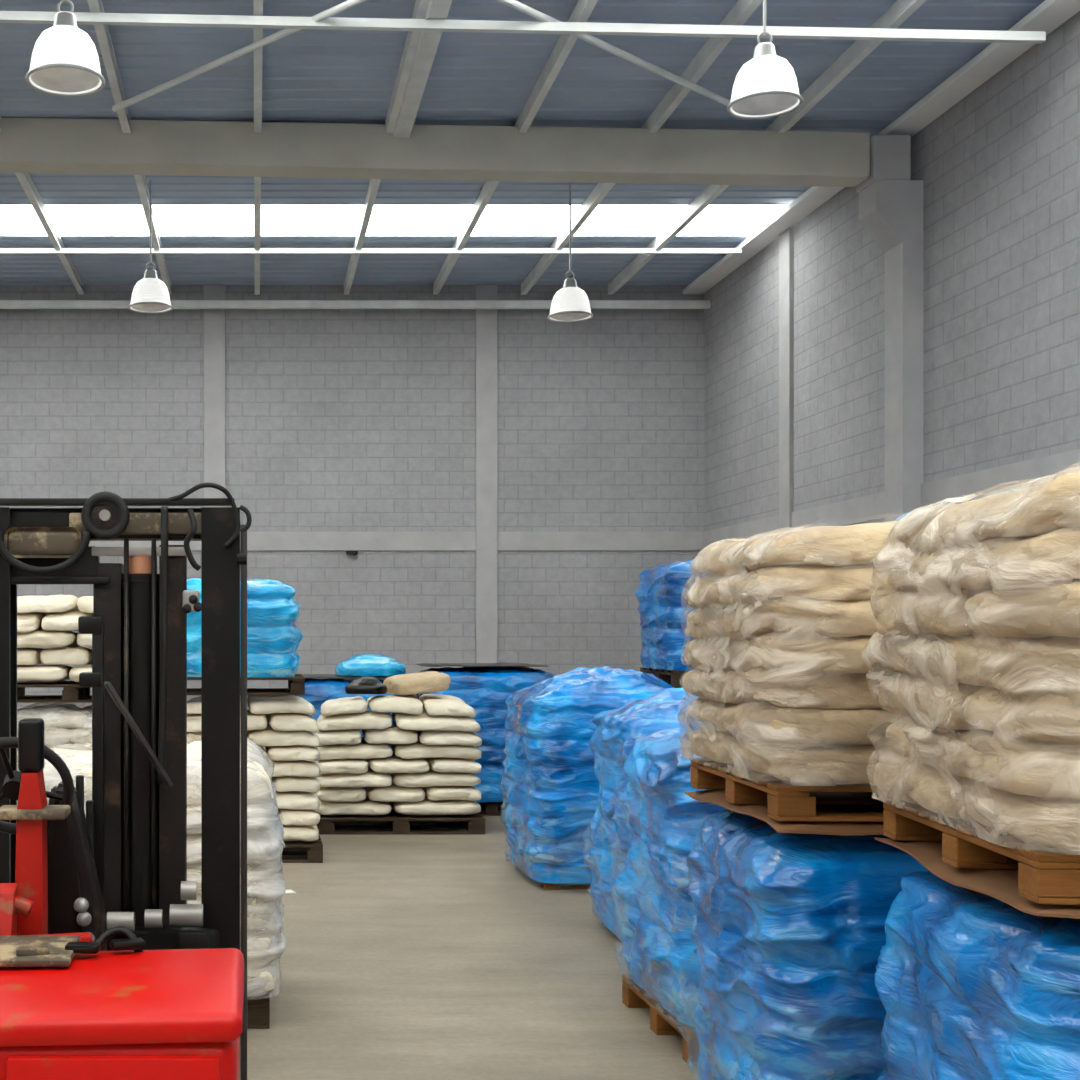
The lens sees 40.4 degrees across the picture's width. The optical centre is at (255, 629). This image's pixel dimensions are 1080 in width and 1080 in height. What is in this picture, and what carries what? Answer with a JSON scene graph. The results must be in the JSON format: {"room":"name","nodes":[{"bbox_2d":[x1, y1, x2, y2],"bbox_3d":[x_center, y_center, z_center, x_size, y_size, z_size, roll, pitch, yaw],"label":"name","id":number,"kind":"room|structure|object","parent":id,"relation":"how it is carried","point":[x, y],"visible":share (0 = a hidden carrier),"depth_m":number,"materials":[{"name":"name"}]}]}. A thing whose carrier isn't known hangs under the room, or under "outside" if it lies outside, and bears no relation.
{"room":"warehouse","nodes":[
{"label":"warehouse","id":0,"kind":"room"},
{"bbox_2d":[0,285,703,746],"bbox_3d":[-1.250,-1.650,20.650,15.900,6.700,0.200,0,0,0],"label":"wall","id":1,"kind":"structure","parent":0,"point":[337,420],"depth_m":20.55,"materials":[{"name":"brick"}]},
{"bbox_2d":[204,285,224,506],"bbox_3d":[-0.600,-1.650,20.530,0.310,6.700,0.060,0,0,0],"label":"pilaster","id":2,"kind":"object","parent":1,"relation":"attached to","point":[214,319],"visible":0.45,"depth_m":20.50,"materials":[{"name":"concrete"}]},
{"bbox_2d":[88,532,702,549],"bbox_3d":[-1.250,-1.290,20.542,15.500,0.270,0.030,0,0,0],"label":"trim","id":3,"kind":"structure","parent":1,"relation":"attached to","point":[255,540],"depth_m":20.53,"materials":[{"name":"concrete"}]},
{"bbox_2d":[476,285,496,662],"bbox_3d":[3.340,-1.650,20.530,0.310,6.700,0.060,0,0,0],"label":"pilaster","id":4,"kind":"object","parent":1,"relation":"attached to","point":[486,319],"visible":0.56,"depth_m":20.50,"materials":[{"name":"concrete"}]},
{"bbox_2d":[0,236,748,284],"bbox_3d":[-1.250,-5.012,19.275,15.500,0.024,2.550,0,0,0],"label":"ceiling","id":5,"kind":"structure","parent":0,"point":[15,269],"depth_m":19.33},
{"bbox_2d":[240,747,698,1079],"bbox_3d":[-1.250,1.800,8.525,16.500,0.200,25.050,0,0,0],"label":"floor","id":6,"kind":"structure","parent":0,"point":[405,957],"depth_m":6.93,"materials":[{"name":"concrete"}]},
{"bbox_2d":[0,483,251,1079],"bbox_3d":[-0.494,0.612,4.471,0.986,2.176,2.674,0,0,0],"label":"forklift","id":7,"kind":"object","parent":6,"relation":"on","point":[108,971],"visible":1,"depth_m":4.60,"materials":[{"name":"red paint"}]},
{"bbox_2d":[0,936,243,1046],"bbox_3d":[-0.505,0.866,3.442,0.951,0.139,0.595,0,0,0],"label":"hood","id":8,"kind":"object","parent":7,"relation":"attached to","point":[56,991],"depth_m":3.31,"materials":[{"name":"red metal"}]},
{"bbox_2d":[247,992,269,1028],"bbox_3d":[-0.500,1.635,6.520,1.116,0.131,0.960,0,0,0],"label":"wooden pallet","id":9,"kind":"object","parent":6,"relation":"on","point":[258,1007],"visible":0.14,"depth_m":6.04,"materials":[{"name":"brown wood"}]},
{"bbox_2d":[17,733,286,996],"bbox_3d":[-0.506,1.031,6.514,1.292,1.071,1.156,0,0,0],"label":"stack","id":10,"kind":"object","parent":9,"relation":"on","point":[265,831],"visible":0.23,"depth_m":6.03,"materials":[{"name":"white"}]},
{"bbox_2d":[281,835,322,862],"bbox_3d":[-0.070,1.635,10.750,1.116,0.131,0.820,0,0,0],"label":"wooden pallet","id":11,"kind":"object","parent":6,"relation":"on","point":[313,850],"visible":0.25,"depth_m":10.34,"materials":[{"name":"brown wood"}]},
{"bbox_2d":[282,825,318,841],"bbox_3d":[0.229,1.504,10.734,0.478,0.116,0.792,0,0,0],"label":"sack","id":12,"kind":"object","parent":11,"relation":"on","point":[291,832],"visible":0.36,"depth_m":10.36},
{"bbox_2d":[278,809,319,825],"bbox_3d":[0.319,1.387,10.742,0.307,0.121,0.790,0,0,0],"label":"sack","id":13,"kind":"object","parent":12,"relation":"on","point":[287,816],"visible":0.62,"depth_m":10.37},
{"bbox_2d":[272,791,319,809],"bbox_3d":[0.213,1.273,10.759,0.522,0.130,0.780,0,0,0],"label":"sack","id":14,"kind":"object","parent":13,"relation":"on","point":[296,800],"visible":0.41,"depth_m":10.39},
{"bbox_2d":[270,776,319,792],"bbox_3d":[0.293,1.157,10.771,0.365,0.139,0.768,0,0,0],"label":"sack","id":15,"kind":"object","parent":14,"relation":"on","point":[283,783],"visible":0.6,"depth_m":10.40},
{"bbox_2d":[269,759,319,777],"bbox_3d":[0.233,1.038,10.749,0.486,0.145,0.767,0,0,0],"label":"sack","id":16,"kind":"object","parent":15,"relation":"on","point":[301,768],"visible":0.57,"depth_m":10.39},
{"bbox_2d":[265,745,319,761],"bbox_3d":[0.271,0.920,10.744,0.411,0.145,0.765,0,0,0],"label":"sack","id":17,"kind":"object","parent":16,"relation":"on","point":[294,752],"visible":0.63,"depth_m":10.38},
{"bbox_2d":[247,723,319,746],"bbox_3d":[0.197,0.796,10.752,0.553,0.152,0.775,0,0,0],"label":"sack","id":18,"kind":"object","parent":17,"relation":"on","point":[268,736],"visible":0.69,"depth_m":10.39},
{"bbox_2d":[265,712,317,731],"bbox_3d":[0.262,0.676,10.736,0.393,0.156,0.750,0,0,0],"label":"sack","id":19,"kind":"object","parent":18,"relation":"on","point":[292,721],"visible":0.79,"depth_m":10.39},
{"bbox_2d":[247,695,314,714],"bbox_3d":[0.186,0.558,10.753,0.512,0.151,0.731,0,0,0],"label":"sack","id":20,"kind":"object","parent":19,"relation":"on","point":[257,704],"visible":0.93,"depth_m":10.42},
{"bbox_3d":[-0.311,1.504,10.771,0.586,0.115,0.793,0,0,0],"label":"sack","id":21,"kind":"object","parent":11,"relation":"on","visible":0},
{"bbox_3d":[-0.452,1.388,10.761,0.301,0.120,0.801,0,0,0],"label":"sack","id":22,"kind":"object","parent":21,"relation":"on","visible":0},
{"bbox_3d":[-0.331,1.272,10.760,0.545,0.122,0.808,0,0,0],"label":"sack","id":23,"kind":"object","parent":22,"relation":"on","visible":0},
{"bbox_3d":[-0.443,1.158,10.754,0.318,0.124,0.800,0,0,0],"label":"sack","id":24,"kind":"object","parent":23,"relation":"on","visible":0},
{"bbox_3d":[-0.307,1.036,10.760,0.600,0.134,0.808,0,0,0],"label":"sack","id":25,"kind":"object","parent":24,"relation":"on","visible":0},
{"bbox_3d":[-0.437,0.925,10.737,0.333,0.134,0.818,0,0,0],"label":"sack","id":26,"kind":"object","parent":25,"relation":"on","visible":0},
{"bbox_2d":[187,731,240,743],"bbox_3d":[-0.336,0.802,10.770,0.523,0.133,0.808,0,0,0],"label":"sack","id":27,"kind":"object","parent":26,"relation":"on","point":[192,737],"visible":0.06,"depth_m":10.40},
{"bbox_2d":[187,714,200,731],"bbox_3d":[-0.407,0.686,10.738,0.350,0.136,0.788,0,0,0],"label":"sack","id":28,"kind":"object","parent":27,"relation":"on","point":[193,721],"visible":0.2,"depth_m":10.36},
{"bbox_2d":[187,695,240,714],"bbox_3d":[-0.314,0.565,10.774,0.498,0.137,0.752,0,0,0],"label":"sack","id":29,"kind":"object","parent":28,"relation":"on","point":[194,704],"visible":0.25,"depth_m":10.42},
{"bbox_2d":[187,674,304,694],"bbox_3d":[-0.160,0.411,10.750,1.032,0.131,0.820,0,0,0],"label":"wooden pallet","id":30,"kind":"object","parent":29,"relation":"on","point":[296,685],"visible":0.41,"depth_m":10.34,"materials":[{"name":"brown wood"}]},
{"bbox_2d":[187,578,302,676],"bbox_3d":[-0.183,-0.028,10.758,1.083,0.748,0.944,0,0,0],"label":"load","id":31,"kind":"object","parent":30,"relation":"on","point":[273,637],"visible":0.48,"depth_m":10.33},
{"bbox_2d":[317,809,484,834],"bbox_3d":[1.210,1.635,12.200,1.392,0.131,0.850,0,0,0],"label":"wooden pallet","id":32,"kind":"object","parent":6,"relation":"on","point":[399,823],"visible":0.52,"depth_m":11.78,"materials":[{"name":"brown wood"}]},
{"bbox_2d":[316,795,391,815],"bbox_3d":[0.829,1.501,12.215,0.650,0.121,0.794,0,0,0],"label":"sack","id":33,"kind":"object","parent":32,"relation":"on","point":[367,806],"visible":0.62,"depth_m":11.84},
{"bbox_2d":[315,787,365,801],"bbox_3d":[0.714,1.381,12.197,0.431,0.121,0.790,0,0,0],"label":"sack","id":34,"kind":"object","parent":33,"relation":"on","point":[334,794],"visible":0.61,"depth_m":11.82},
{"bbox_2d":[317,766,391,787],"bbox_3d":[0.824,1.255,12.177,0.660,0.136,0.797,0,0,0],"label":"sack","id":35,"kind":"object","parent":34,"relation":"on","point":[370,778],"visible":0.59,"depth_m":11.80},
{"bbox_2d":[315,758,367,773],"bbox_3d":[0.731,1.134,12.177,0.474,0.148,0.794,0,0,0],"label":"sack","id":36,"kind":"object","parent":35,"relation":"on","point":[356,766],"visible":0.64,"depth_m":11.80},
{"bbox_2d":[317,737,392,759],"bbox_3d":[0.829,1.015,12.203,0.673,0.158,0.792,0,0,0],"label":"sack","id":37,"kind":"object","parent":36,"relation":"on","point":[363,750],"visible":0.66,"depth_m":11.83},
{"bbox_2d":[315,729,361,744],"bbox_3d":[0.706,0.897,12.187,0.427,0.150,0.792,0,0,0],"label":"sack","id":38,"kind":"object","parent":37,"relation":"on","point":[350,736],"visible":0.66,"depth_m":11.82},
{"bbox_2d":[316,710,391,730],"bbox_3d":[0.833,0.765,12.182,0.659,0.167,0.780,0,0,0],"label":"sack","id":39,"kind":"object","parent":38,"relation":"on","point":[369,719],"visible":0.74,"depth_m":11.83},
{"bbox_2d":[321,697,367,715],"bbox_3d":[0.754,0.652,12.190,0.416,0.147,0.746,0,0,0],"label":"sack","id":40,"kind":"object","parent":39,"relation":"on","point":[347,705],"visible":1,"depth_m":11.85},
{"bbox_2d":[390,795,480,814],"bbox_3d":[1.528,1.501,12.211,0.736,0.120,0.797,0,0,0],"label":"sack","id":41,"kind":"object","parent":32,"relation":"on","point":[427,806],"visible":0.66,"depth_m":11.84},
{"bbox_2d":[364,781,424,801],"bbox_3d":[1.181,1.379,12.204,0.493,0.128,0.790,0,0,0],"label":"sack","id":42,"kind":"object","parent":41,"relation":"on","point":[392,793],"visible":0.64,"depth_m":11.84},
{"bbox_2d":[421,786,480,800],"bbox_3d":[1.666,1.380,12.214,0.464,0.121,0.800,0,0,0],"label":"sack","id":43,"kind":"object","parent":41,"relation":"on","point":[471,793],"visible":0.62,"depth_m":11.84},
{"bbox_2d":[389,769,480,786],"bbox_3d":[1.526,1.256,12.213,0.746,0.134,0.798,0,0,0],"label":"sack","id":44,"kind":"object","parent":43,"relation":"on","point":[429,778],"visible":0.74,"depth_m":11.84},
{"bbox_2d":[367,751,429,772],"bbox_3d":[1.209,1.130,12.191,0.508,0.143,0.795,0,0,0],"label":"sack","id":45,"kind":"object","parent":44,"relation":"on","point":[391,764],"visible":0.67,"depth_m":11.82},
{"bbox_2d":[425,758,480,773],"bbox_3d":[1.686,1.143,12.208,0.437,0.142,0.799,0,0,0],"label":"sack","id":46,"kind":"object","parent":44,"relation":"on","point":[455,765],"visible":0.7,"depth_m":11.83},
{"bbox_2d":[391,737,481,758],"bbox_3d":[1.535,1.013,12.213,0.741,0.161,0.799,0,0,0],"label":"sack","id":47,"kind":"object","parent":46,"relation":"on","point":[416,750],"visible":0.77,"depth_m":11.84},
{"bbox_2d":[362,723,417,743],"bbox_3d":[1.145,0.882,12.199,0.470,0.148,0.790,0,0,0],"label":"sack","id":48,"kind":"object","parent":47,"relation":"on","point":[393,734],"visible":0.72,"depth_m":11.83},
{"bbox_2d":[416,730,481,745],"bbox_3d":[1.637,0.898,12.194,0.524,0.160,0.803,0,0,0],"label":"sack","id":49,"kind":"object","parent":47,"relation":"on","point":[429,737],"visible":0.62,"depth_m":11.82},
{"bbox_2d":[391,709,480,731],"bbox_3d":[1.524,0.769,12.177,0.716,0.174,0.786,0,0,0],"label":"sack","id":50,"kind":"object","parent":49,"relation":"on","point":[423,721],"visible":0.7,"depth_m":11.81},
{"bbox_2d":[367,695,422,714],"bbox_3d":[1.184,0.632,12.174,0.464,0.152,0.734,0,0,0],"label":"sack","id":51,"kind":"object","parent":50,"relation":"on","point":[408,704],"visible":0.95,"depth_m":11.84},
{"bbox_2d":[383,671,450,694],"bbox_3d":[1.380,0.458,12.198,0.510,0.198,0.411,0,0,-12],"label":"sack","id":52,"kind":"object","parent":51,"relation":"on","point":[430,681],"visible":0.98,"depth_m":12.03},
{"bbox_2d":[419,694,475,716],"bbox_3d":[1.639,0.648,12.194,0.441,0.171,0.744,0,0,0],"label":"sack","id":53,"kind":"object","parent":50,"relation":"on","point":[433,704],"visible":0.98,"depth_m":11.86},
{"bbox_2d":[477,802,507,815],"bbox_3d":[2.160,1.635,13.400,1.059,0.131,0.882,0,0,0],"label":"wooden pallet","id":54,"kind":"object","parent":6,"relation":"on","point":[491,808],"visible":0.1,"depth_m":12.96,"materials":[{"name":"brown wood"}]},
{"bbox_2d":[416,667,554,801],"bbox_3d":[2.160,0.949,13.400,1.260,1.236,1.068,0,0,0],"label":"load","id":55,"kind":"object","parent":54,"relation":"on","point":[486,690],"visible":0.41,"depth_m":12.90},
{"bbox_2d":[517,866,590,889],"bbox_3d":[2.400,1.635,9.750,1.041,0.131,0.926,0,0,-1],"label":"wooden pallet","id":56,"kind":"object","parent":6,"relation":"on","point":[547,886],"visible":0.09,"depth_m":9.28,"materials":[{"name":"brown wood"}]},
{"bbox_2d":[501,666,674,882],"bbox_3d":[2.395,0.956,9.747,1.322,1.412,1.195,0,0,-1],"label":"load","id":57,"kind":"object","parent":56,"relation":"on","point":[550,783],"visible":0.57,"depth_m":9.24,"materials":[{"name":"blue"}]},
{"bbox_2d":[622,974,699,1066],"bbox_3d":[2.240,1.635,6.000,1.123,0.131,0.948,0,0,-1],"label":"wooden pallet","id":58,"kind":"object","parent":6,"relation":"on","point":[662,1022],"visible":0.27,"depth_m":5.94,"materials":[{"name":"brown wood"}]},
{"bbox_2d":[614,724,725,1026],"bbox_3d":[2.238,0.960,6.001,1.307,1.210,1.128,0,0,-1],"label":"load","id":59,"kind":"object","parent":58,"relation":"on","point":[663,822],"visible":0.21,"depth_m":5.79,"materials":[{"name":"blue"}]},
{"bbox_2d":[859,180,922,521],"bbox_3d":[6.270,-1.340,14.000,0.460,6.080,0.400,0,0,0],"label":"column","id":60,"kind":"structure","parent":6,"relation":"on","point":[890,211],"depth_m":13.80,"materials":[{"name":"concrete"}]},
{"bbox_2d":[856,135,909,192],"bbox_3d":[6.190,-4.600,13.990,0.360,0.440,0.420,0,0,0],"label":"block","id":61,"kind":"object","parent":60,"relation":"on","point":[889,154],"visible":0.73,"depth_m":13.78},
{"bbox_3d":[2.318,1.634,3.476,1.059,0.131,0.935,0,0,7],"label":"wooden pallet","id":62,"kind":"object","parent":6,"relation":"on","visible":0},
{"bbox_2d":[875,871,1079,1079],"bbox_3d":[2.317,1.131,3.477,1.300,1.042,1.155,0,0,7],"label":"load","id":63,"kind":"object","parent":62,"relation":"on","point":[970,984],"visible":0.83,"depth_m":3.37},
{"bbox_2d":[875,837,1079,918],"bbox_3d":[2.328,0.610,3.476,1.220,0.040,1.100,0,0,7],"label":"sheet","id":64,"kind":"object","parent":63,"relation":"on","point":[1000,884],"visible":0.38,"depth_m":3.43,"materials":[{"name":"cardboard"}]},
{"bbox_2d":[883,798,1079,904],"bbox_3d":[2.318,0.534,3.476,1.176,0.107,1.030,0,0,7],"label":"wooden pallet","id":65,"kind":"object","parent":64,"relation":"on","point":[1047,874],"visible":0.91,"depth_m":3.41,"materials":[{"name":"brown wood"}]},
{"bbox_2d":[861,465,1079,854],"bbox_3d":[2.317,0.021,3.467,1.347,0.915,1.206,0,0,7],"label":"stack","id":66,"kind":"object","parent":65,"relation":"on","point":[981,621],"visible":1,"depth_m":3.29,"materials":[{"name":"beige"}]},
{"bbox_3d":[2.205,1.634,4.821,1.059,0.131,0.882,0,0,2],"label":"wooden pallet","id":67,"kind":"object","parent":6,"relation":"on","visible":0},
{"bbox_2d":[685,809,928,1079],"bbox_3d":[2.203,1.142,4.823,1.337,1.041,1.129,0,0,2],"label":"load","id":68,"kind":"object","parent":67,"relation":"on","point":[788,930],"visible":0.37,"depth_m":4.38,"materials":[{"name":"blue"}]},
{"bbox_2d":[684,789,939,835],"bbox_3d":[2.215,0.608,4.821,1.220,0.036,1.040,0,0,2],"label":"sheet","id":69,"kind":"object","parent":68,"relation":"on","point":[715,796],"visible":0.22,"depth_m":4.61,"materials":[{"name":"cardboard"}]},
{"bbox_2d":[690,758,891,821],"bbox_3d":[2.205,0.534,4.821,1.176,0.107,0.970,0,0,2],"label":"wooden pallet","id":70,"kind":"object","parent":69,"relation":"on","point":[785,800],"visible":0.42,"depth_m":4.50,"materials":[{"name":"brown wood"}]},
{"bbox_2d":[678,521,909,785],"bbox_3d":[2.200,0.036,4.816,1.360,0.884,1.144,0,0,2],"label":"stack","id":71,"kind":"object","parent":70,"relation":"on","point":[780,625],"visible":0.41,"depth_m":4.37,"materials":[{"name":"beige"}]},
{"bbox_3d":[0.920,1.634,13.500,0.971,0.131,0.882,0,0,0],"label":"wooden pallet","id":72,"kind":"object","parent":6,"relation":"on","visible":0},
{"bbox_2d":[293,678,415,788],"bbox_3d":[0.922,1.007,13.496,1.176,1.119,1.095,0,0,0],"label":"load","id":73,"kind":"object","parent":72,"relation":"on","point":[317,691],"visible":0.19,"depth_m":13.00},
{"bbox_2d":[301,674,390,678],"bbox_3d":[0.920,0.441,13.500,1.020,0.017,0.900,0,0,-1],"label":"sheet","id":74,"kind":"object","parent":73,"relation":"on","point":[306,676],"visible":0.43,"depth_m":13.16,"materials":[{"name":"black plastic"}]},
{"bbox_2d":[335,654,405,675],"bbox_3d":[1.080,0.325,13.400,0.667,0.201,0.607,0,0,0],"label":"plastic bundle","id":75,"kind":"object","parent":74,"relation":"on","point":[362,664],"visible":0.99,"depth_m":13.15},
{"bbox_3d":[3.700,1.634,11.100,1.059,0.131,0.882,0,0,0],"label":"wooden pallet","id":76,"kind":"object","parent":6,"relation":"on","visible":0},
{"bbox_3d":[3.698,1.008,11.099,1.260,1.118,1.071,0,0,0],"label":"load","id":77,"kind":"object","parent":76,"relation":"on","visible":0},
{"bbox_2d":[640,667,688,687],"bbox_3d":[3.720,0.369,11.100,1.164,0.131,0.960,0,0,0],"label":"wooden pallet","id":78,"kind":"object","parent":77,"relation":"on","point":[674,678],"visible":0.21,"depth_m":10.79,"materials":[{"name":"brown wood"}]},
{"bbox_2d":[635,559,709,670],"bbox_3d":[3.717,-0.133,11.101,1.301,0.873,1.080,0,0,0],"label":"load","id":79,"kind":"object","parent":78,"relation":"on","point":[663,608],"visible":0.3,"depth_m":10.77},
{"bbox_3d":[-1.360,1.634,10.750,1.116,0.131,0.780,0,0,0],"label":"wooden pallet","id":80,"kind":"object","parent":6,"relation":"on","visible":0},
{"bbox_2d":[17,703,91,770],"bbox_3d":[-1.365,1.046,10.749,1.292,1.042,0.957,0,0,0],"label":"stack","id":81,"kind":"object","parent":80,"relation":"on","point":[64,723],"visible":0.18,"depth_m":10.37,"materials":[{"name":"white"}]},
{"bbox_2d":[17,681,91,702],"bbox_3d":[-1.360,0.466,10.750,1.140,0.131,0.800,0,0,0],"label":"wooden pallet","id":82,"kind":"object","parent":81,"relation":"on","point":[72,692],"visible":0.29,"depth_m":10.40,"materials":[{"name":"brown wood"}]},
{"bbox_2d":[17,665,72,682],"bbox_3d":[-1.665,0.329,10.736,0.537,0.127,0.796,0,0,0],"label":"sack","id":83,"kind":"object","parent":82,"relation":"on","point":[25,673],"visible":0.74,"depth_m":10.37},
{"bbox_2d":[17,648,43,665],"bbox_3d":[-1.774,0.203,10.744,0.342,0.138,0.789,0,0,0],"label":"sack","id":84,"kind":"object","parent":83,"relation":"on","point":[25,656],"visible":0.52,"depth_m":10.39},
{"bbox_2d":[17,630,80,647],"bbox_3d":[-1.642,0.070,10.738,0.606,0.148,0.790,0,0,0],"label":"sack","id":85,"kind":"object","parent":84,"relation":"on","point":[36,638],"visible":0.56,"depth_m":10.37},
{"bbox_2d":[17,612,46,632],"bbox_3d":[-1.762,-0.056,10.725,0.368,0.157,0.785,0,0,0],"label":"sack","id":86,"kind":"object","parent":85,"relation":"on","point":[31,621],"visible":0.51,"depth_m":10.41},
{"bbox_2d":[17,595,81,613],"bbox_3d":[-1.617,-0.186,10.767,0.588,0.168,0.751,0,0,0],"label":"sack","id":87,"kind":"object","parent":86,"relation":"on","point":[48,604],"visible":0.59,"depth_m":10.43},
{"bbox_2d":[69,665,91,681],"bbox_3d":[-1.088,0.327,10.748,0.606,0.130,0.795,0,0,0],"label":"sack","id":88,"kind":"object","parent":82,"relation":"on","point":[74,673],"visible":0.21,"depth_m":10.38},
{"bbox_2d":[40,647,91,664],"bbox_3d":[-1.413,0.198,10.771,0.375,0.140,0.783,0,0,0],"label":"sack","id":89,"kind":"object","parent":88,"relation":"on","point":[69,655],"visible":0.91,"depth_m":10.40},
{"bbox_2d":[0,0,1044,204],"bbox_3d":[-1.250,-5.012,13.635,15.500,0.024,6.070,0,0,0],"label":"ceiling","id":90,"kind":"structure","parent":0,"point":[309,75],"depth_m":12.86,"materials":[{"name":"metal"}]},
{"bbox_2d":[0,116,83,294],"bbox_3d":[-2.522,-4.925,8.500,0.075,0.150,24.000,0,0,0],"label":"purlin","id":91,"kind":"structure","parent":90,"relation":"attached to","point":[25,179],"depth_m":17.13,"materials":[{"name":"metal"}]},
{"bbox_2d":[87,0,170,294],"bbox_3d":[-1.262,-4.925,8.500,0.075,0.150,24.000,0,0,0],"label":"purlin","id":92,"kind":"structure","parent":90,"relation":"attached to","point":[95,6],"depth_m":13.20,"materials":[{"name":"metal"}]},
{"bbox_2d":[0,248,741,253],"bbox_3d":[-1.250,-4.840,18.100,14.900,0.060,0.050,0,0,0],"label":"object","id":93,"kind":"object","parent":92,"relation":"attached to","point":[2,250],"visible":1,"depth_m":18.07,"materials":[{"name":"metal"}]},
{"bbox_2d":[128,180,172,312],"bbox_3d":[-1.170,-4.275,15.740,0.496,1.450,0.496,0,0,0],"label":"pendant lamp","id":94,"kind":"object","parent":90,"relation":"hanging from","point":[150,294],"visible":1,"depth_m":15.61,"materials":[{"name":"white"}]},
{"bbox_2d":[253,0,262,294],"bbox_3d":[0.018,-4.925,8.500,0.075,0.150,24.000,0,0,0],"label":"purlin","id":95,"kind":"structure","parent":90,"relation":"attached to","point":[257,4],"depth_m":13.41,"materials":[{"name":"metal"}]},
{"bbox_2d":[344,0,429,294],"bbox_3d":[1.308,-4.925,8.500,0.075,0.150,24.000,0,0,0],"label":"purlin","id":96,"kind":"structure","parent":90,"relation":"attached to","point":[421,6],"depth_m":13.28,"materials":[{"name":"metal"}]},
{"bbox_2d":[393,0,451,137],"bbox_3d":[1.420,-4.900,11.900,0.160,0.200,4.200,0,0,0],"label":"beam","id":97,"kind":"structure","parent":90,"relation":"attached to","point":[428,43],"depth_m":12.18,"materials":[{"name":"metal"}]},
{"bbox_2d":[112,0,366,111],"bbox_3d":[0.025,-4.795,11.600,0.053,0.086,3.856,0,0,-43],"label":"rod","id":98,"kind":"object","parent":97,"relation":"attached to","point":[347,4],"visible":1,"depth_m":11.82,"materials":[{"name":"metal"}]},
{"bbox_2d":[497,0,730,105],"bbox_3d":[2.825,-4.795,11.600,4.290,0.086,0.053,0,0,-41],"label":"rod","id":99,"kind":"object","parent":97,"relation":"attached to","point":[514,4],"visible":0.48,"depth_m":11.80,"materials":[{"name":"metal"}]},
{"bbox_2d":[0,117,869,186],"bbox_3d":[-1.499,-4.772,14.000,15.005,0.694,0.340,0,0,0],"label":"beam","id":100,"kind":"structure","parent":90,"relation":"attached to","point":[27,145],"depth_m":13.83,"materials":[{"name":"concrete"}]},
{"bbox_2d":[433,0,597,294],"bbox_3d":[2.598,-4.925,8.500,0.075,0.150,24.000,0,0,0],"label":"purlin","id":101,"kind":"structure","parent":90,"relation":"attached to","point":[583,9],"depth_m":13.26,"materials":[{"name":"metal"}]},
{"bbox_2d":[0,11,1045,43],"bbox_3d":[-1.250,-4.810,11.150,14.898,0.368,0.060,0,0,0],"label":"rail","id":102,"kind":"object","parent":90,"relation":"attached to","point":[35,17],"visible":1,"depth_m":11.12,"materials":[{"name":"metal"}]},
{"bbox_2d":[547,182,592,321],"bbox_3d":[3.490,-4.225,15.740,0.496,1.550,0.496,0,0,0],"label":"pendant lamp","id":103,"kind":"object","parent":90,"relation":"hanging from","point":[570,303],"visible":1,"depth_m":15.62,"materials":[{"name":"white"}]},
{"bbox_2d":[521,0,762,294],"bbox_3d":[3.868,-4.925,8.500,0.075,0.150,24.000,0,0,0],"label":"purlin","id":104,"kind":"structure","parent":90,"relation":"attached to","point":[742,10],"depth_m":13.25,"materials":[{"name":"metal"}]},
{"bbox_2d":[727,0,802,118],"bbox_3d":[3.500,-4.290,9.750,0.496,1.420,0.496,0,0,0],"label":"pendant lamp","id":105,"kind":"object","parent":90,"relation":"hanging from","point":[765,86],"visible":1,"depth_m":9.63,"materials":[{"name":"white"}]},
{"bbox_2d":[608,0,925,294],"bbox_3d":[5.128,-4.925,8.500,0.075,0.150,24.000,0,0,0],"label":"purlin","id":106,"kind":"structure","parent":90,"relation":"attached to","point":[900,10],"depth_m":13.10,"materials":[{"name":"metal"}]},
{"bbox_2d":[704,11,1079,530],"bbox_3d":[6.600,-1.650,8.525,0.200,6.700,24.050,0,0,0],"label":"wall","id":107,"kind":"structure","parent":0,"point":[999,170],"depth_m":13.38,"materials":[{"name":"brick"}]},
{"bbox_2d":[779,226,793,531],"bbox_3d":[6.480,-1.650,17.300,0.070,6.700,0.340,0,0,0],"label":"pilaster","id":108,"kind":"object","parent":107,"relation":"attached to","point":[786,239],"visible":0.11,"depth_m":17.18,"materials":[{"name":"concrete"}]},
{"bbox_2d":[682,0,1079,293],"bbox_3d":[6.330,-4.900,8.525,0.300,0.070,24.050,0,0,0],"label":"ceiling beam","id":109,"kind":"structure","parent":107,"relation":"attached to","point":[1049,15],"depth_m":13.22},
{"bbox_2d":[703,449,1079,548],"bbox_3d":[6.492,-1.290,14.775,0.030,0.270,11.550,0,0,0],"label":"trim","id":110,"kind":"structure","parent":107,"relation":"attached to","point":[988,481],"depth_m":13.75,"materials":[{"name":"concrete"}]},
{"bbox_3d":[-1.250,-5.012,7.250,15.500,0.024,4.100,0,0,0],"label":"ceiling","id":111,"kind":"structure","parent":0,"visible":0},
{"bbox_2d":[25,0,104,96],"bbox_3d":[-1.190,-4.200,8.850,0.496,1.600,0.496,0,0,0],"label":"pendant lamp","id":112,"kind":"object","parent":111,"relation":"hanging from","point":[65,62],"visible":1,"depth_m":8.72,"materials":[{"name":"white"}]},
{"bbox_3d":[-9.100,-1.650,8.525,0.200,6.700,24.050,0,0,0],"label":"wall","id":113,"kind":"structure","parent":0,"visible":0},
{"bbox_2d":[0,300,710,308],"bbox_3d":[-1.250,-4.660,20.300,15.500,0.110,0.100,0,0,0],"label":"trim","id":114,"kind":"structure","parent":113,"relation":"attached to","point":[4,304],"depth_m":20.25,"materials":[{"name":"metal"}]},
{"bbox_3d":[2.500,1.634,7.750,1.006,0.131,0.882,0,0,2],"label":"wooden pallet","id":115,"kind":"object","parent":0,"visible":0},
{"bbox_2d":[583,687,701,942],"bbox_3d":[2.490,0.986,7.747,1.263,1.352,1.120,0,0,2],"label":"load","id":116,"kind":"object","parent":115,"relation":"on","point":[611,743],"visible":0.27,"depth_m":7.69,"materials":[{"name":"blue"}]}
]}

